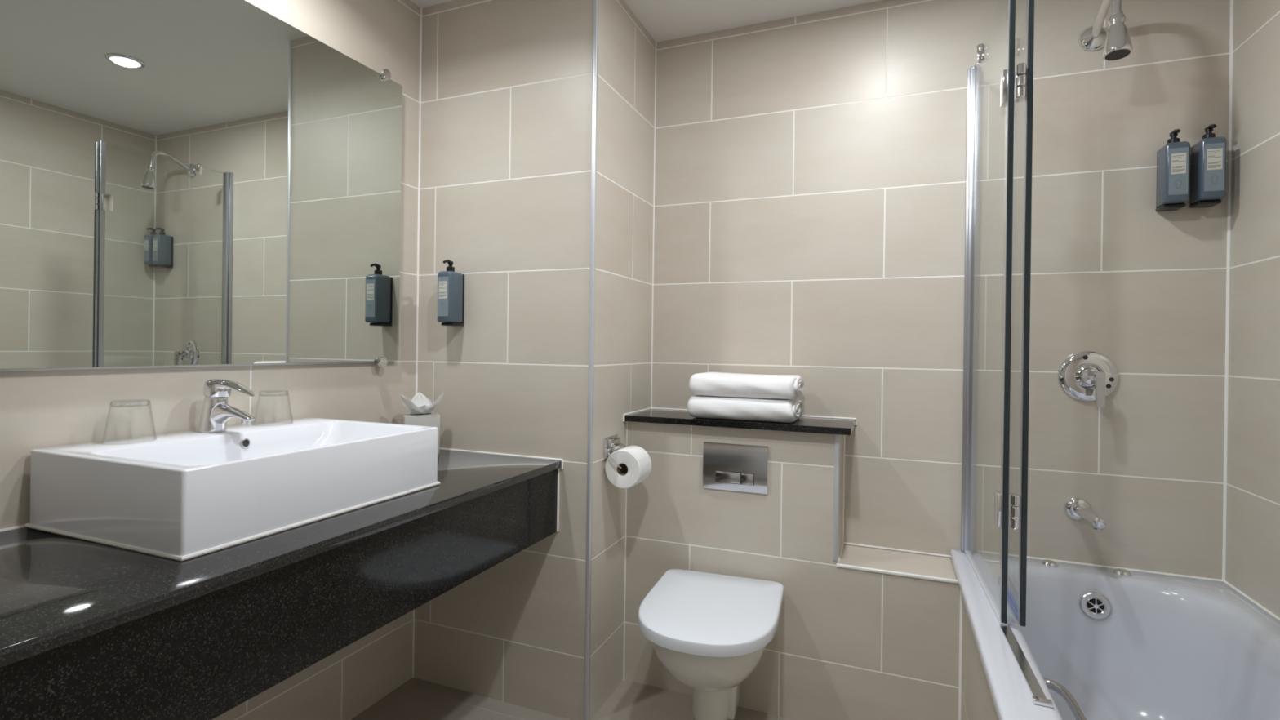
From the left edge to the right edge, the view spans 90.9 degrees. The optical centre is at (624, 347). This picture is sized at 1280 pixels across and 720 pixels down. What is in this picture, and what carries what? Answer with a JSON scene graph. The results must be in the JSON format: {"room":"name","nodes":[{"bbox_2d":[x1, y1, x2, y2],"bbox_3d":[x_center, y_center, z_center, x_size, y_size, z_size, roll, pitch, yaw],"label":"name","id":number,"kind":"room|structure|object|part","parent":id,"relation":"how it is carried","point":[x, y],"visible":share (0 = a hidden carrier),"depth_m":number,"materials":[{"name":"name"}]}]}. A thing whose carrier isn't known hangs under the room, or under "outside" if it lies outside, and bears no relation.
{"room":"hotel bathroom","nodes":[
{"label":"hotel bathroom","id":0,"kind":"room"},
{"bbox_2d":[0,0,420,719],"bbox_3d":[-1.231,-0.022,1.155,0.100,2.354,2.350,1,0,23],"label":"wall","id":1,"kind":"structure","parent":0,"point":[54,406],"depth_m":1.80,"materials":[{"name":"tile"}]},
{"bbox_2d":[0,0,402,368],"bbox_3d":[-1.005,-0.419,1.506,0.033,0.962,1.310,1,0,23],"label":"wall mirror","id":2,"kind":"object","parent":1,"relation":"attached to","point":[183,182],"visible":1,"depth_m":1.47,"materials":[{"name":"white mirror"}]},
{"bbox_2d":[0,448,563,719],"bbox_3d":[-0.919,0.459,1.023,0.588,0.232,2.348,1,0,23],"label":"countertop","id":3,"kind":"structure","parent":1,"relation":"attached to","point":[90,630],"depth_m":1.05,"materials":[{"name":"black stone"}]},
{"bbox_2d":[25,417,440,561],"bbox_3d":[-0.810,0.274,1.417,0.460,0.149,0.648,1,0,23],"label":"basin","id":4,"kind":"object","parent":3,"relation":"in","point":[181,496],"visible":1,"depth_m":1.19,"materials":[{"name":"white ceramic"}]},
{"bbox_2d":[102,399,156,443],"bbox_3d":[-1.040,0.153,1.326,0.091,0.086,0.091,1,0,23],"label":"drinking glass","id":5,"kind":"object","parent":4,"relation":"on","point":[124,400],"visible":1,"depth_m":1.33,"materials":[{"name":"clear glass"}]},
{"bbox_3d":[-1.039,0.116,1.326,0.066,0.012,0.066,1,0,23],"label":"glass","id":6,"kind":"part","parent":5,"relation":"part of","materials":[{"name":"glass"}]},
{"bbox_2d":[197,378,255,432],"bbox_3d":[-0.928,0.136,1.472,0.167,0.123,0.055,1,0,23],"label":"tap","id":7,"kind":"object","parent":4,"relation":"on","point":[216,411],"visible":1,"depth_m":1.46,"materials":[{"name":"silver metal"}]},
{"bbox_3d":[-0.919,0.096,1.469,0.150,0.044,0.055,1,0,23],"label":"lever","id":8,"kind":"part","parent":7,"relation":"part of","materials":[{"name":"silver metal"}]},
{"bbox_3d":[-0.911,0.158,1.466,0.129,0.068,0.039,1,0,23],"label":"spout","id":9,"kind":"part","parent":7,"relation":"part of","materials":[{"name":"silver metal"}]},
{"bbox_2d":[253,390,293,424],"bbox_3d":[-0.910,0.155,1.635,0.091,0.086,0.091,1,0,23],"label":"drinking glass","id":10,"kind":"object","parent":4,"relation":"on","point":[266,391],"visible":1,"depth_m":1.64,"materials":[{"name":"clear glass"}]},
{"bbox_3d":[-0.910,0.118,1.635,0.066,0.012,0.066,1,0,23],"label":"glass","id":11,"kind":"part","parent":10,"relation":"part of","materials":[{"name":"glass"}]},
{"bbox_2d":[400,412,439,453],"bbox_3d":[-0.676,0.284,2.088,0.112,0.130,0.075,1,0,-28],"label":"tissue box","id":12,"kind":"object","parent":3,"relation":"on","point":[433,419],"visible":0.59,"depth_m":2.06,"materials":[{"name":"grey"}]},
{"bbox_2d":[400,392,444,414],"bbox_3d":[-0.671,0.182,2.081,0.138,0.075,0.089,1,0,-28],"label":"tissue","id":13,"kind":"object","parent":12,"relation":"on","point":[420,404],"visible":1,"depth_m":2.06,"materials":[{"name":"white paper"}]},
{"bbox_2d":[412,7,422,677],"bbox_3d":[-0.729,-0.017,2.217,0.007,2.354,0.007,1,0,23],"label":"trim","id":14,"kind":"structure","parent":1,"relation":"attached to","point":[420,50],"depth_m":2.21,"materials":[{"name":"white plastic"}]},
{"bbox_2d":[413,0,655,719],"bbox_3d":[-0.339,-0.012,2.397,0.783,2.354,0.632,1,0,23],"label":"wall pier","id":15,"kind":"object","parent":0,"point":[506,122],"visible":0.67,"depth_m":2.08,"materials":[{"name":"tile"}]},
{"bbox_2d":[437,259,464,325],"bbox_3d":[-0.581,-0.184,2.111,0.055,0.220,0.082,1,0,23],"label":"soap dispenser","id":16,"kind":"object","parent":15,"relation":"attached to","point":[451,283],"visible":1,"depth_m":2.08,"materials":[{"name":"blue plastic"}]},
{"bbox_3d":[-0.597,-0.169,2.074,0.043,0.130,0.001,1,0,23],"label":"label panel","id":17,"kind":"part","parent":16,"relation":"part of","materials":[{"name":"grey"}]},
{"bbox_2d":[583,0,598,719],"bbox_3d":[-0.102,-0.009,1.960,0.014,2.354,0.014,1,0,23],"label":"trim","id":18,"kind":"structure","parent":15,"relation":"attached to","point":[595,8],"depth_m":1.95,"materials":[{"name":"silver metal"}]},
{"bbox_2d":[604,434,626,468],"bbox_3d":[-0.014,0.344,2.071,0.075,0.104,0.144,1,0,23],"label":"toilet roll holder","id":19,"kind":"object","parent":15,"relation":"attached to","point":[611,443],"visible":0.82,"depth_m":2.06,"materials":[{"name":"silver metal"}]},
{"bbox_3d":[-0.045,0.325,2.087,0.006,0.067,0.100,1,0,23],"label":"wall plate","id":20,"kind":"part","parent":19,"relation":"part of","materials":[{"name":"silver metal"}]},
{"bbox_3d":[-0.025,0.353,2.025,0.054,0.060,0.049,1,0,23],"label":"arm","id":21,"kind":"part","parent":19,"relation":"part of","materials":[{"name":"silver metal"}]},
{"bbox_2d":[604,445,651,488],"bbox_3d":[0.013,0.388,2.056,0.125,0.125,0.104,1,0,23],"label":"toilet roll","id":22,"kind":"object","parent":19,"relation":"on","point":[637,461],"visible":0.98,"depth_m":2.01,"materials":[{"name":"white paper"}]},
{"bbox_2d":[351,677,794,719],"bbox_3d":[0.018,1.221,0.913,2.620,0.100,3.082,1,0,23],"label":"floor","id":23,"kind":"structure","parent":0,"point":[416,699],"depth_m":2.04,"materials":[{"name":"tile"}]},
{"bbox_2d":[410,0,881,42],"bbox_3d":[0.049,-1.233,0.910,2.620,0.100,3.082,1,0,23],"label":"ceiling","id":24,"kind":"structure","parent":0,"point":[664,20],"depth_m":2.21,"materials":[{"name":"white paint"}]},
{"bbox_2d":[624,421,959,719],"bbox_3d":[0.534,0.719,2.130,1.052,0.914,0.244,1,0,23],"label":"wall","id":25,"kind":"structure","parent":0,"point":[846,644],"depth_m":1.99,"materials":[{"name":"tile"}]},
{"bbox_2d":[638,568,783,719],"bbox_3d":[0.249,0.917,1.832,0.387,0.361,0.522,1,0,19],"label":"toilet","id":26,"kind":"object","parent":25,"relation":"attached to","point":[710,632],"visible":1,"depth_m":1.72,"materials":[{"name":"white ceramic"}]},
{"bbox_3d":[0.247,0.756,1.821,0.387,0.038,0.499,1,0,19],"label":"lid","id":27,"kind":"part","parent":26,"relation":"part of","materials":[{"name":"white plastic"}]},
{"bbox_2d":[702,441,768,493],"bbox_3d":[0.361,0.392,2.063,0.212,0.154,0.015,1,0,23],"label":"flush plate","id":28,"kind":"object","parent":25,"relation":"attached to","point":[744,468],"visible":1,"depth_m":2.06,"materials":[{"name":"silver metal"}]},
{"bbox_3d":[0.359,0.424,2.059,0.128,0.039,0.003,1,0,23],"label":"button frame","id":29,"kind":"part","parent":28,"relation":"part of","materials":[{"name":"silver metal"}]},
{"bbox_2d":[622,407,857,435],"bbox_3d":[0.394,0.248,2.172,0.752,0.026,0.282,1,0,23],"label":"wall shelf","id":30,"kind":"object","parent":25,"relation":"on","point":[804,424],"visible":0.9,"depth_m":2.08,"materials":[{"name":"black stone"}]},
{"bbox_2d":[687,395,802,422],"bbox_3d":[0.413,0.201,2.150,0.356,0.075,0.224,1,0,23],"label":"folded towel","id":31,"kind":"object","parent":30,"relation":"on","point":[752,409],"visible":0.88,"depth_m":2.05,"materials":[{"name":"white fabric"}]},
{"bbox_2d":[688,372,804,399],"bbox_3d":[0.418,0.126,2.148,0.355,0.074,0.225,1,0,23],"label":"folded towel","id":32,"kind":"object","parent":31,"relation":"on","point":[706,384],"visible":1,"depth_m":2.06,"materials":[{"name":"white fabric"}]},
{"bbox_2d":[832,434,839,561],"bbox_3d":[0.656,0.462,1.952,0.014,0.395,0.014,1,0,23],"label":"trim","id":33,"kind":"structure","parent":25,"relation":"attached to","point":[837,437],"depth_m":1.95,"materials":[{"name":"silver metal"}]},
{"bbox_2d":[837,435,951,563],"bbox_3d":[0.865,0.473,1.997,0.346,0.414,0.238,1,0,23],"label":"trim","id":34,"kind":"structure","parent":25,"relation":"attached to","point":[843,542],"depth_m":2.14,"materials":[{"name":"white plastic"}]},
{"bbox_2d":[835,563,958,583],"bbox_3d":[0.809,0.674,1.884,0.336,0.010,0.011,1,0,23],"label":"trim","id":35,"kind":"structure","parent":25,"relation":"attached to","point":[837,565],"depth_m":1.88,"materials":[{"name":"white"}]},
{"bbox_2d":[958,590,962,719],"bbox_3d":[0.968,0.931,1.813,0.010,0.503,0.010,1,0,-45],"label":"trim","id":36,"kind":"structure","parent":25,"relation":"attached to","point":[961,596],"depth_m":1.81,"materials":[{"name":"white plastic"}]},
{"bbox_2d":[652,0,1230,579],"bbox_3d":[0.968,0.005,2.137,1.828,2.354,0.100,1,0,23],"label":"wall","id":37,"kind":"structure","parent":0,"point":[810,169],"depth_m":2.04,"materials":[{"name":"tile"}]},
{"bbox_2d":[622,41,656,679],"bbox_3d":[0.059,-0.007,2.331,0.006,2.354,0.250,1,0,23],"label":"trim","id":38,"kind":"structure","parent":37,"relation":"attached to","point":[655,42],"depth_m":2.44,"materials":[{"name":"white plastic"}]},
{"bbox_2d":[1064,497,1106,530],"bbox_3d":[1.330,0.487,1.807,0.069,0.069,0.223,1,0,23],"label":"spout","id":39,"kind":"object","parent":37,"relation":"attached to","point":[1076,508],"visible":1,"depth_m":1.87,"materials":[{"name":"silver metal"}]},
{"bbox_3d":[1.328,0.481,1.802,0.031,0.042,0.212,1,0,23],"label":"spout","id":40,"kind":"part","parent":39,"relation":"part of","materials":[{"name":"silver metal"}]},
{"bbox_2d":[1057,351,1119,407],"bbox_3d":[1.383,0.091,1.866,0.153,0.164,0.076,1,0,23],"label":"shower valve","id":41,"kind":"object","parent":37,"relation":"attached to","point":[1083,375],"visible":1,"depth_m":1.89,"materials":[{"name":"silver metal"}]},
{"bbox_3d":[1.381,0.121,1.848,0.040,0.104,0.042,1,0,23],"label":"lever","id":42,"kind":"part","parent":41,"relation":"part of","materials":[{"name":"silver metal"}]},
{"bbox_2d":[1078,0,1133,61],"bbox_3d":[1.362,-0.889,1.780,0.076,0.214,0.259,1,0,23],"label":"shower","id":43,"kind":"object","parent":37,"relation":"attached to","point":[1117,42],"visible":1,"depth_m":1.70,"materials":[{"name":"silver metal"}]},
{"bbox_3d":[1.367,-0.949,1.791,0.023,0.095,0.214,1,0,23],"label":"arm","id":44,"kind":"part","parent":43,"relation":"part of","materials":[{"name":"silver metal"}]},
{"bbox_2d":[1155,128,1190,211],"bbox_3d":[1.558,-0.506,1.791,0.055,0.220,0.082,1,0,23],"label":"soap dispenser","id":45,"kind":"object","parent":37,"relation":"attached to","point":[1173,159],"visible":1,"depth_m":1.76,"materials":[{"name":"blue plastic"}]},
{"bbox_3d":[1.542,-0.491,1.754,0.043,0.130,0.001,1,0,23],"label":"label panel","id":46,"kind":"part","parent":45,"relation":"part of","materials":[{"name":"grey plastic"}]},
{"bbox_2d":[1189,124,1226,208],"bbox_3d":[1.629,-0.509,1.761,0.055,0.220,0.082,1,0,23],"label":"soap dispenser","id":47,"kind":"object","parent":37,"relation":"attached to","point":[1208,155],"visible":1,"depth_m":1.73,"materials":[{"name":"blue plastic"}]},
{"bbox_3d":[1.614,-0.494,1.724,0.043,0.130,0.001,1,0,23],"label":"label panel","id":48,"kind":"part","parent":47,"relation":"part of","materials":[{"name":"grey plastic"}]},
{"bbox_2d":[1222,0,1233,581],"bbox_3d":[1.701,-0.252,1.774,0.010,1.821,0.010,1,0,23],"label":"trim","id":49,"kind":"structure","parent":37,"relation":"attached to","point":[1231,37],"depth_m":1.77,"materials":[{"name":"white plastic"}]},
{"bbox_2d":[960,598,998,719],"bbox_3d":[0.999,0.928,1.010,0.676,0.511,1.459,1,0,23],"label":"bath panel","id":50,"kind":"object","parent":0,"point":[977,703],"visible":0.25,"depth_m":1.58,"materials":[{"name":"tile"}]},
{"bbox_2d":[950,549,1279,719],"bbox_3d":[1.037,0.842,1.119,0.688,0.409,1.712,1,0,23],"label":"bathtub","id":51,"kind":"object","parent":50,"relation":"in","point":[1126,645],"visible":0.99,"depth_m":1.72,"materials":[{"name":"white ceramic"}]},
{"bbox_2d":[960,0,1053,707],"bbox_3d":[0.952,-0.124,1.574,0.064,1.547,0.951,1,0,21],"label":"screen","id":52,"kind":"object","parent":51,"relation":"on","point":[1017,86],"visible":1,"depth_m":1.47,"materials":[{"name":"clear glass"}]},
{"bbox_3d":[1.103,-0.121,2.006,0.038,1.542,0.035,1,0,23],"label":"wall post","id":53,"kind":"part","parent":52,"relation":"part of","materials":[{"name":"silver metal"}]},
{"bbox_3d":[0.890,-0.124,1.475,0.002,1.529,0.021,1,0,23],"label":"edge trim","id":54,"kind":"part","parent":52,"relation":"part of","materials":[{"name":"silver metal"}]},
{"bbox_3d":[0.917,0.378,1.482,0.022,0.066,0.040,1,0,23],"label":"hinge plate","id":55,"kind":"part","parent":52,"relation":"part of","materials":[{"name":"silver metal"}]},
{"bbox_3d":[0.929,-0.616,1.480,0.022,0.066,0.040,1,0,23],"label":"hinge plate","id":56,"kind":"part","parent":52,"relation":"part of","materials":[{"name":"silver metal"}]},
{"bbox_3d":[0.821,0.645,1.306,0.020,0.006,0.333,1,0,21],"label":"rim rail","id":57,"kind":"part","parent":52,"relation":"part of","materials":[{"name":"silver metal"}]},
{"bbox_3d":[0.927,-0.123,1.464,0.002,1.529,0.021,1,0,23],"label":"edge trim","id":58,"kind":"part","parent":52,"relation":"part of","materials":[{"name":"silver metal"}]},
{"bbox_2d":[1043,677,1087,719],"bbox_3d":[0.842,0.714,1.184,0.066,0.034,0.374,1,0,23],"label":"grab rail","id":59,"kind":"object","parent":51,"relation":"attached to","point":[1073,704],"visible":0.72,"depth_m":1.27,"materials":[{"name":"silver metal"}]},
{"bbox_2d":[1225,0,1279,617],"bbox_3d":[1.187,0.010,0.427,0.100,2.354,2.882,1,0,23],"label":"wall","id":60,"kind":"structure","parent":0,"point":[1252,567],"depth_m":1.65,"materials":[{"name":"tile"}]},
{"bbox_2d":[977,550,1279,621],"bbox_3d":[1.081,0.651,1.111,0.614,0.008,1.706,1,0,23],"label":"trim","id":61,"kind":"structure","parent":60,"relation":"attached to","point":[979,551],"depth_m":1.83,"materials":[{"name":"white plastic"}]}
]}

